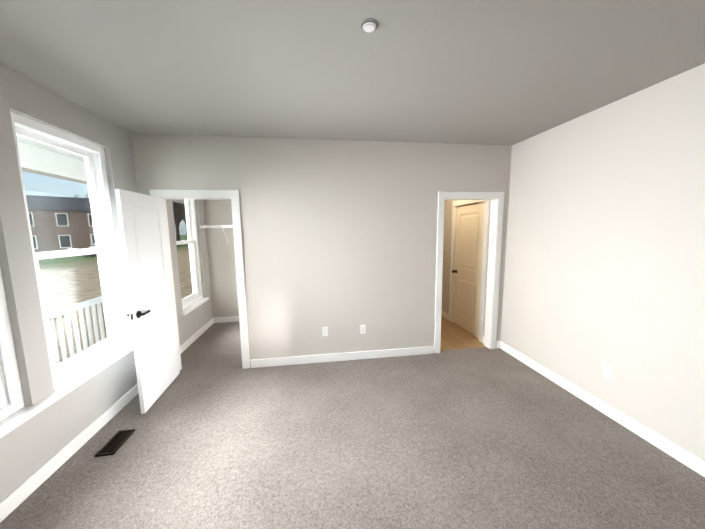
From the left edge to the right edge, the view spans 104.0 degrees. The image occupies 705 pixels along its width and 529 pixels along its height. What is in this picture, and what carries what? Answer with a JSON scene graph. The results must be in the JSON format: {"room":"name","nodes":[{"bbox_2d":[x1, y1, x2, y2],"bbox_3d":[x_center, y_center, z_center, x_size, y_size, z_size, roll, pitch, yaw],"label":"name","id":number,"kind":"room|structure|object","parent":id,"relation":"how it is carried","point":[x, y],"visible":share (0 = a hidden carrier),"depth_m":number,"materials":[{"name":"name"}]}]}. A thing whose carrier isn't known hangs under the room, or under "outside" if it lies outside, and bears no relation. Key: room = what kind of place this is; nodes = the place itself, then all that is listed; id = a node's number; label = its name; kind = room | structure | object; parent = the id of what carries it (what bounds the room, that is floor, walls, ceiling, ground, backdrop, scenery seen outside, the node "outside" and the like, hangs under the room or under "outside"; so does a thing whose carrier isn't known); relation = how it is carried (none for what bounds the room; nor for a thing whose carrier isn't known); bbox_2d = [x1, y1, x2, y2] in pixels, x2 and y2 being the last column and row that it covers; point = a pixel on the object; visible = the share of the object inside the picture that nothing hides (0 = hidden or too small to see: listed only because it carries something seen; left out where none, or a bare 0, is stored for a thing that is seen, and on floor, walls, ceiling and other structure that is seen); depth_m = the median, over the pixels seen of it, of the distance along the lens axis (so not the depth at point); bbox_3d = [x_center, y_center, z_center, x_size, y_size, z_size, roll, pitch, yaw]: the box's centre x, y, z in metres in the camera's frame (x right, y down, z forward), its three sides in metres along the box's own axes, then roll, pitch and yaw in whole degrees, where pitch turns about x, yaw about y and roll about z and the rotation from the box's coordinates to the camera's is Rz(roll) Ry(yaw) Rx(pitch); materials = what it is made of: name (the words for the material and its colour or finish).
{"room":"bedroom","nodes":[
{"label":"bedroom","id":0,"kind":"room"},
{"bbox_2d":[0,268,24,420],"bbox_3d":[-2.183,0.036,1.283,0.155,2.010,0.905,-2,7,-8],"label":"window","id":1,"kind":"structure","parent":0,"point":[11,399],"depth_m":1.72,"materials":[{"name":"white plastic"}]},
{"bbox_2d":[10,111,126,387],"bbox_3d":[-2.323,-0.085,2.256,0.155,2.010,0.965,-2,7,-8],"label":"window","id":2,"kind":"structure","parent":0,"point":[93,155],"depth_m":2.40,"materials":[{"name":"white plastic"}]},
{"bbox_2d":[0,64,212,501],"bbox_3d":[-2.235,0.104,1.902,0.180,2.700,6.280,-2,7,-8],"label":"wall","id":3,"kind":"structure","parent":0,"point":[32,445],"depth_m":1.90,"materials":[{"name":"grey paint"}]},
{"bbox_2d":[0,343,132,437],"bbox_3d":[-2.190,0.942,1.913,0.222,0.046,1.905,-2,7,-8],"label":"sill","id":4,"kind":"structure","parent":3,"relation":"attached to","point":[11,422],"depth_m":2.00,"materials":[{"name":"white paint"}]},
{"bbox_2d":[0,384,138,522],"bbox_3d":[-1.991,1.501,1.172,0.015,0.105,4.185,-2,7,-8],"label":"baseboard","id":5,"kind":"structure","parent":3,"relation":"attached to","point":[18,496],"depth_m":1.97,"materials":[{"name":"white paint"}]},
{"bbox_2d":[172,199,202,309],"bbox_3d":[-2.600,-0.324,4.184,0.155,2.010,0.950,-2,7,-8],"label":"window","id":6,"kind":"structure","parent":3,"relation":"in","point":[191,241],"depth_m":4.50,"materials":[{"name":"white plastic"}]},
{"bbox_2d":[182,297,208,315],"bbox_3d":[-2.534,0.644,4.313,0.222,0.046,0.930,-2,7,-8],"label":"sill","id":7,"kind":"structure","parent":3,"relation":"attached to","point":[192,307],"depth_m":4.23,"materials":[{"name":"white paint"}]},
{"bbox_2d":[180,317,214,353],"bbox_3d":[-2.417,1.127,4.186,0.030,0.105,1.710,-2,7,-8],"label":"baseboard","id":8,"kind":"structure","parent":3,"relation":"attached to","point":[185,345],"depth_m":4.29,"materials":[{"name":"white paint"}]},
{"bbox_2d":[204,200,238,316],"bbox_3d":[-0.432,-0.340,5.241,4.700,2.700,0.120,-2,7,-8],"label":"wall","id":9,"kind":"structure","parent":0,"point":[222,272],"depth_m":4.93,"materials":[{"name":"grey paint"}]},
{"bbox_2d":[200,225,232,242],"bbox_3d":[-1.411,-0.543,4.860,2.274,0.304,0.304,-2,7,-8],"label":"wire closet shelf","id":10,"kind":"object","parent":9,"relation":"attached to","point":[219,227],"visible":0.25,"depth_m":4.58,"materials":[{"name":"white metal"}]},
{"bbox_2d":[215,316,238,322],"bbox_3d":[-1.416,0.987,5.196,2.300,0.105,0.015,-2,7,-8],"label":"baseboard","id":11,"kind":"structure","parent":9,"relation":"attached to","point":[234,318],"depth_m":5.06,"materials":[{"name":"white paint"}]},
{"bbox_2d":[131,133,511,367],"bbox_3d":[-0.142,-0.115,3.428,4.400,2.700,0.120,-2,7,-8],"label":"wall","id":12,"kind":"structure","parent":0,"point":[339,239],"depth_m":3.34,"materials":[{"name":"grey paint"}]},
{"bbox_2d":[115,189,179,413],"bbox_3d":[-2.002,0.327,2.766,0.135,2.013,0.741,-2,7,-10],"label":"closet door","id":13,"kind":"structure","parent":12,"relation":"in","point":[142,230],"depth_m":2.65,"materials":[{"name":"white paint"}]},
{"bbox_2d":[149,189,249,369],"bbox_3d":[-1.734,0.256,3.245,0.775,2.050,0.120,-2,7,-8],"label":"door frame","id":14,"kind":"structure","parent":12,"relation":"attached to","point":[172,280],"depth_m":3.19,"materials":[{"name":"white paint"}]},
{"bbox_2d":[322,327,327,335],"bbox_3d":[-0.343,0.842,3.453,0.070,0.115,0.008,-2,7,-8],"label":"electrical outlet","id":15,"kind":"object","parent":12,"relation":"attached to","point":[324,331],"visible":1,"depth_m":3.45,"materials":[{"name":"white plastic"}]},
{"bbox_2d":[360,325,365,333],"bbox_3d":[0.132,0.828,3.519,0.070,0.115,0.008,-2,7,-8],"label":"electrical outlet","id":16,"kind":"object","parent":12,"relation":"attached to","point":[362,329],"visible":1,"depth_m":3.52,"materials":[{"name":"white plastic"}]},
{"bbox_2d":[250,341,499,367],"bbox_3d":[-0.115,1.180,3.523,4.400,0.105,0.015,-2,7,-8],"label":"baseboard","id":17,"kind":"structure","parent":12,"relation":"attached to","point":[293,360],"depth_m":3.51,"materials":[{"name":"white paint"}]},
{"bbox_2d":[434,191,504,353],"bbox_3d":[1.520,0.120,3.696,0.901,2.123,0.152,-2,7,-8],"label":"door frame","id":18,"kind":"structure","parent":12,"relation":"attached to","point":[443,195],"depth_m":3.63,"materials":[{"name":"white paint"}]},
{"bbox_2d":[0,322,704,528],"bbox_3d":[0.116,1.488,1.719,4.700,0.060,7.640,-2,7,-8],"label":"floor carpet","id":19,"kind":"object","parent":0,"point":[220,437],"visible":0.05,"depth_m":2.02,"materials":[{"name":"grey carpet"}]},
{"bbox_2d":[95,429,134,456],"bbox_3d":[-1.885,1.418,2.197,0.125,0.012,0.260,-2,7,-8],"label":"air vent register","id":20,"kind":"object","parent":19,"relation":"on","point":[114,443],"visible":1,"depth_m":2.18,"materials":[{"name":"brown metal"}]},
{"bbox_2d":[0,0,704,145],"bbox_3d":[0.080,-1.270,1.372,4.700,0.100,7.640,-2,7,-8],"label":"ceiling","id":21,"kind":"structure","parent":0,"point":[497,72],"depth_m":1.71,"materials":[{"name":"grey paint"}]},
{"bbox_2d":[360,18,377,32],"bbox_3d":[0.086,-1.217,1.410,0.092,0.016,0.092,-2,7,-8],"label":"smoke detector","id":22,"kind":"object","parent":21,"relation":"attached to","point":[369,25],"visible":1,"depth_m":1.39,"materials":[{"name":"white plastic"}]},
{"bbox_2d":[440,316,485,350],"bbox_3d":[0.969,1.100,4.710,2.160,0.060,1.910,-2,7,-8],"label":"floor","id":23,"kind":"structure","parent":0,"point":[454,336],"depth_m":4.19,"materials":[{"name":"wood"}]},
{"bbox_2d":[442,200,490,335],"bbox_3d":[1.842,-0.293,4.632,0.128,2.700,1.730,-2,7,-8],"label":"wall","id":24,"kind":"structure","parent":0,"point":[446,253],"depth_m":5.00,"materials":[{"name":"grey paint"}]},
{"bbox_2d":[441,311,448,319],"bbox_3d":[1.712,0.931,5.315,0.015,0.105,0.610,-2,7,-8],"label":"baseboard","id":25,"kind":"structure","parent":24,"relation":"attached to","point":[444,315],"depth_m":5.13,"materials":[{"name":"white paint"}]},
{"bbox_2d":[452,202,484,337],"bbox_3d":[1.853,0.072,4.389,0.175,2.013,0.827,-2,7,-8],"label":"hall door","id":26,"kind":"structure","parent":24,"relation":"in","point":[467,271],"depth_m":4.36,"materials":[{"name":"beige paint"}]},
{"bbox_2d":[449,200,488,342],"bbox_3d":[1.877,0.028,4.394,0.144,2.123,1.001,-2,7,-8],"label":"door frame","id":27,"kind":"structure","parent":24,"relation":"attached to","point":[484,254],"depth_m":4.05,"materials":[{"name":"white paint"}]},
{"bbox_2d":[501,63,704,460],"bbox_3d":[2.357,0.042,1.923,0.120,2.700,7.520,-2,7,-8],"label":"wall","id":28,"kind":"structure","parent":0,"point":[605,254],"depth_m":2.29,"materials":[{"name":"grey paint"}]},
{"bbox_2d":[500,341,704,476],"bbox_3d":[2.349,1.368,1.778,0.015,0.105,4.185,-2,7,-8],"label":"baseboard","id":29,"kind":"structure","parent":28,"relation":"attached to","point":[680,454],"depth_m":2.33,"materials":[{"name":"white paint"}]},
{"bbox_2d":[603,364,612,380],"bbox_3d":[2.249,0.952,2.428,0.008,0.115,0.070,-2,7,-8],"label":"electrical outlet","id":30,"kind":"object","parent":28,"relation":"attached to","point":[607,372],"visible":1,"depth_m":2.42,"materials":[{"name":"white plastic"}]},
{"label":"outside","id":31,"kind":"structure","parent":0,"visible":0},
{"bbox_2d":[38,235,192,363],"bbox_3d":[-108.446,-0.815,39.483,320.000,0.200,410.000,-2,7,-8],"label":"ground","id":32,"kind":"structure","parent":31,"point":[88,265],"depth_m":14.32,"materials":[{"name":"green plant"}]},
{"bbox_2d":[26,195,94,251],"bbox_3d":[-41.540,-5.743,39.625,11.600,7.800,9.600,6,10,45],"label":"brick building","id":33,"kind":"structure","parent":32,"relation":"on","point":[73,213],"depth_m":35.99,"materials":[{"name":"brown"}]},
{"bbox_2d":[83,244,95,256],"bbox_3d":[-28.831,-1.731,31.973,1.720,1.420,4.400,3,8,27],"label":"car","id":34,"kind":"object","parent":32,"relation":"on","point":[91,246],"depth_m":30.79,"materials":[{"name":"grey"}]},
{"bbox_2d":[173,203,185,245],"bbox_3d":[-32.293,-8.002,52.044,6.911,9.038,7.297,-2,7,-8],"label":"tree","id":35,"kind":"object","parent":32,"relation":"on","point":[178,216],"depth_m":51.20,"materials":[{"name":"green plant"}]},
{"bbox_3d":[-3.024,2.057,2.051,1.460,0.710,12.000,-2,7,-8],"label":"porch floor","id":36,"kind":"structure","parent":32,"relation":"on","visible":0},
{"bbox_2d":[47,296,107,364],"bbox_3d":[-3.626,1.270,1.918,0.070,0.900,7.050,-2,7,-8],"label":"rail","id":37,"kind":"object","parent":36,"relation":"on","point":[54,314],"depth_m":3.89,"materials":[{"name":"white wood"}]},
{"bbox_3d":[-3.637,0.397,1.808,0.190,2.660,7.390,-2,7,-8],"label":"porch column","id":38,"kind":"structure","parent":36,"relation":"on","visible":0},
{"bbox_2d":[16,135,184,203],"bbox_3d":[-3.219,-1.118,1.630,1.770,0.380,12.100,-2,7,-8],"label":"porch roof","id":39,"kind":"structure","parent":38,"relation":"on","point":[60,157],"depth_m":3.48,"materials":[{"name":"white"}]}
]}

